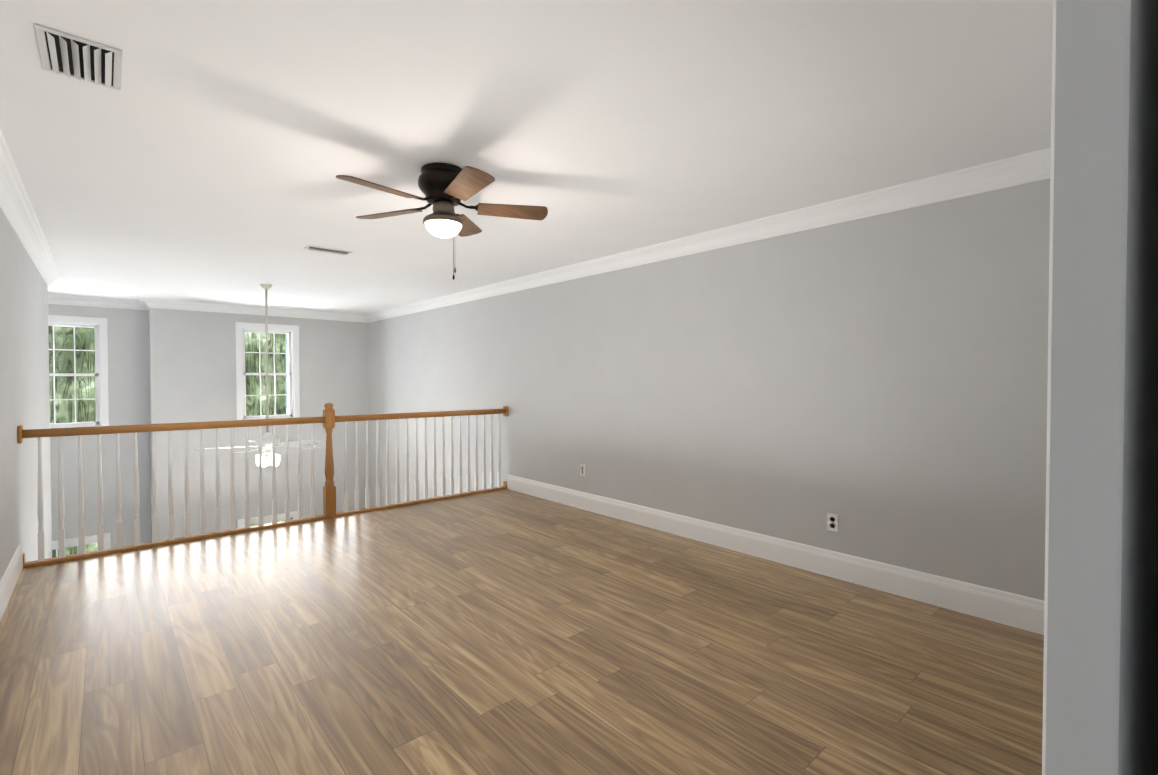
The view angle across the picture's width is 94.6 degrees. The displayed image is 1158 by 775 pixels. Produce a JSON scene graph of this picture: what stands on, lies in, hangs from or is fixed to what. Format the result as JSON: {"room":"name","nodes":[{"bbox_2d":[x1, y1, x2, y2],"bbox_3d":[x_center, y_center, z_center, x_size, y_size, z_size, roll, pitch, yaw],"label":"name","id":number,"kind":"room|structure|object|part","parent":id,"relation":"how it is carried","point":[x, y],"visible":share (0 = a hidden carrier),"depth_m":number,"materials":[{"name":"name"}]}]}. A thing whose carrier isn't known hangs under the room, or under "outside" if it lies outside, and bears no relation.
{"room":"empty loft room","nodes":[
{"label":"empty loft room","id":0,"kind":"room"},
{"bbox_2d":[0,208,51,579],"bbox_3d":[-3.073,1.519,2.695,0.150,5.390,8.440,-1,1,-42],"label":"wall","id":1,"kind":"structure","parent":0,"point":[24,371],"depth_m":3.90,"materials":[{"name":"grey paint"}]},
{"bbox_2d":[0,544,22,620],"bbox_3d":[-2.072,1.195,1.689,0.016,0.172,5.315,-1,1,-42],"label":"baseboard","id":2,"kind":"structure","parent":1,"relation":"attached to","point":[8,582],"depth_m":3.23,"materials":[{"name":"white paint"}]},
{"bbox_2d":[0,129,61,286],"bbox_3d":[-3.063,-1.119,2.835,0.109,0.120,8.399,-1,1,-42],"label":"crown molding","id":3,"kind":"structure","parent":1,"relation":"attached to","point":[16,207],"depth_m":3.54,"materials":[{"name":"white paint"}]},
{"bbox_2d":[48,304,150,547],"bbox_3d":[-7.670,1.451,6.896,3.330,5.390,0.150,-1,1,-42],"label":"wall","id":4,"kind":"structure","parent":0,"point":[128,363],"depth_m":7.68,"materials":[{"name":"grey paint"}]},
{"bbox_2d":[48,315,108,427],"bbox_3d":[-7.088,-0.168,7.358,0.944,1.632,0.195,-1,1,-42],"label":"window","id":5,"kind":"structure","parent":4,"relation":"in","point":[100,329],"depth_m":7.54,"materials":[{"name":"white paint"}]},
{"bbox_3d":[-7.108,-0.177,7.380,0.630,1.340,0.039,-1,1,-42],"label":"glass","id":6,"kind":"part","parent":5,"relation":"part of","materials":[{"name":"clear glass"}]},
{"bbox_2d":[52,533,110,557],"bbox_3d":[-7.088,2.886,7.408,0.944,1.602,0.195,-1,1,-42],"label":"window","id":7,"kind":"structure","parent":4,"relation":"in","point":[74,542],"depth_m":7.49,"materials":[{"name":"white paint"}]},
{"bbox_2d":[48,294,148,309],"bbox_3d":[-7.528,-1.184,6.806,3.180,0.120,0.109,-1,1,-42],"label":"crown molding","id":8,"kind":"structure","parent":4,"relation":"attached to","point":[52,298],"depth_m":7.46,"materials":[{"name":"white paint"}]},
{"bbox_2d":[148,308,368,541],"bbox_3d":[-5.087,1.417,8.927,3.230,5.390,0.550,-1,1,-42],"label":"wall bump-out","id":9,"kind":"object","parent":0,"point":[192,366],"visible":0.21,"depth_m":8.27,"materials":[{"name":"grey paint"}]},
{"bbox_2d":[136,298,363,321],"bbox_3d":[-5.013,-1.212,8.522,3.079,0.120,0.129,-1,1,-42],"label":"crown molding","id":10,"kind":"structure","parent":9,"relation":"attached to","point":[143,303],"depth_m":8.29,"materials":[{"name":"white paint"}]},
{"bbox_2d":[237,511,297,527],"bbox_3d":[-5.086,2.865,8.755,0.944,1.602,0.345,-1,1,-42],"label":"window","id":11,"kind":"structure","parent":9,"relation":"attached to","point":[254,521],"depth_m":8.61,"materials":[{"name":"white paint"}]},
{"bbox_2d":[235,322,299,419],"bbox_3d":[-5.086,-0.210,8.705,0.944,1.632,0.345,-1,1,-42],"label":"window","id":12,"kind":"structure","parent":9,"relation":"attached to","point":[293,355],"depth_m":8.66,"materials":[{"name":"white paint"}]},
{"bbox_3d":[-5.056,-0.219,8.671,0.630,1.340,0.039,-1,1,-42],"label":"glass","id":13,"kind":"part","parent":12,"relation":"part of","materials":[{"name":"clear glass"}]},
{"bbox_2d":[0,489,1043,774],"bbox_3d":[-0.444,1.411,2.882,4.330,0.300,5.925,-1,1,-42],"label":"floor","id":14,"kind":"structure","parent":0,"point":[506,631],"depth_m":2.47,"materials":[{"name":"laminate"}]},
{"bbox_2d":[17,403,507,567],"bbox_3d":[-2.370,0.685,5.035,4.028,1.082,0.104,-1,1,-42],"label":"railing","id":15,"kind":"object","parent":14,"relation":"on","point":[328,419],"visible":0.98,"depth_m":4.59,"materials":[{"name":"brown wood"}]},
{"bbox_2d":[0,0,1052,314],"bbox_3d":[-2.910,-1.256,3.933,6.560,0.120,10.840,-1,1,-42],"label":"ceiling","id":16,"kind":"structure","parent":0,"point":[210,150],"depth_m":2.38,"materials":[{"name":"white paint"}]},
{"bbox_2d":[34,24,122,90],"bbox_3d":[-1.764,-1.153,1.895,0.215,0.019,0.335,-1,1,-42],"label":"ceiling vent","id":17,"kind":"object","parent":16,"relation":"in","point":[74,57],"visible":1,"depth_m":1.87,"materials":[{"name":"white metal"}]},
{"bbox_2d":[195,284,321,466],"bbox_3d":[-3.807,-0.144,6.482,1.380,2.187,1.332,-1,1,-42],"label":"fan","id":18,"kind":"object","parent":16,"relation":"hanging from","point":[266,437],"visible":0.77,"depth_m":6.42,"materials":[{"name":"white metal"}]},
{"bbox_2d":[304,245,351,254],"bbox_3d":[-2.204,-1.201,4.697,0.360,0.015,0.135,-1,1,-42],"label":"ceiling vent","id":19,"kind":"object","parent":16,"relation":"in","point":[326,250],"visible":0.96,"depth_m":4.67,"materials":[{"name":"white metal"}]},
{"bbox_2d":[336,163,547,279],"bbox_3d":[-0.744,-0.881,2.883,1.095,0.597,1.100,-1,1,-42],"label":"fan","id":20,"kind":"object","parent":16,"relation":"hanging from","point":[446,188],"visible":1,"depth_m":2.83,"materials":[{"name":"brown wood"}]},
{"bbox_2d":[368,179,1049,600],"bbox_3d":[-0.500,1.464,6.090,0.150,5.390,10.090,-1,1,-42],"label":"wall","id":21,"kind":"structure","parent":0,"point":[878,385],"depth_m":3.71,"materials":[{"name":"grey paint"}]},
{"bbox_2d":[580,464,584,475],"bbox_3d":[0.036,0.831,5.357,0.009,0.116,0.072,-1,1,-42],"label":"electrical outlet","id":22,"kind":"object","parent":21,"relation":"attached to","point":[582,469],"visible":1,"depth_m":5.36,"materials":[{"name":"white plastic"}]},
{"bbox_2d":[364,147,1050,322],"bbox_3d":[-0.597,-1.170,5.960,0.109,0.120,9.790,-1,1,-42],"label":"crown molding","id":23,"kind":"structure","parent":21,"relation":"attached to","point":[1034,166],"depth_m":3.62,"materials":[{"name":"white paint"}]},
{"bbox_2d":[507,474,1043,634],"bbox_3d":[0.923,1.151,4.362,0.016,0.172,5.325,-1,1,-42],"label":"baseboard","id":24,"kind":"structure","parent":21,"relation":"attached to","point":[1009,609],"depth_m":3.54,"materials":[{"name":"white paint"}]},
{"bbox_2d":[827,513,837,531],"bbox_3d":[1.671,0.891,3.521,0.009,0.116,0.072,-1,1,-42],"label":"electrical outlet","id":25,"kind":"object","parent":21,"relation":"attached to","point":[832,522],"visible":1,"depth_m":3.52,"materials":[{"name":"white plastic"}]},
{"bbox_3d":[0.073,0.249,-0.041,0.960,2.120,0.140,-1,1,-42],"label":"door frame","id":26,"kind":"structure","parent":0,"visible":0},
{"bbox_2d":[1042,0,1157,774],"bbox_3d":[0.609,0.286,0.604,0.801,2.000,0.114,-1,1,-42],"label":"wall","id":27,"kind":"structure","parent":26,"relation":"attached to","point":[1100,689],"depth_m":0.33,"materials":[{"name":"white paint"}]},
{"label":"outside","id":28,"kind":"structure","parent":0,"visible":0},
{"bbox_2d":[48,326,285,557],"bbox_3d":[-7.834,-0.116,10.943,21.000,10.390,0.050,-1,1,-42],"label":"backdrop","id":29,"kind":"structure","parent":28,"point":[89,388],"depth_m":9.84,"materials":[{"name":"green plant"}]}
]}

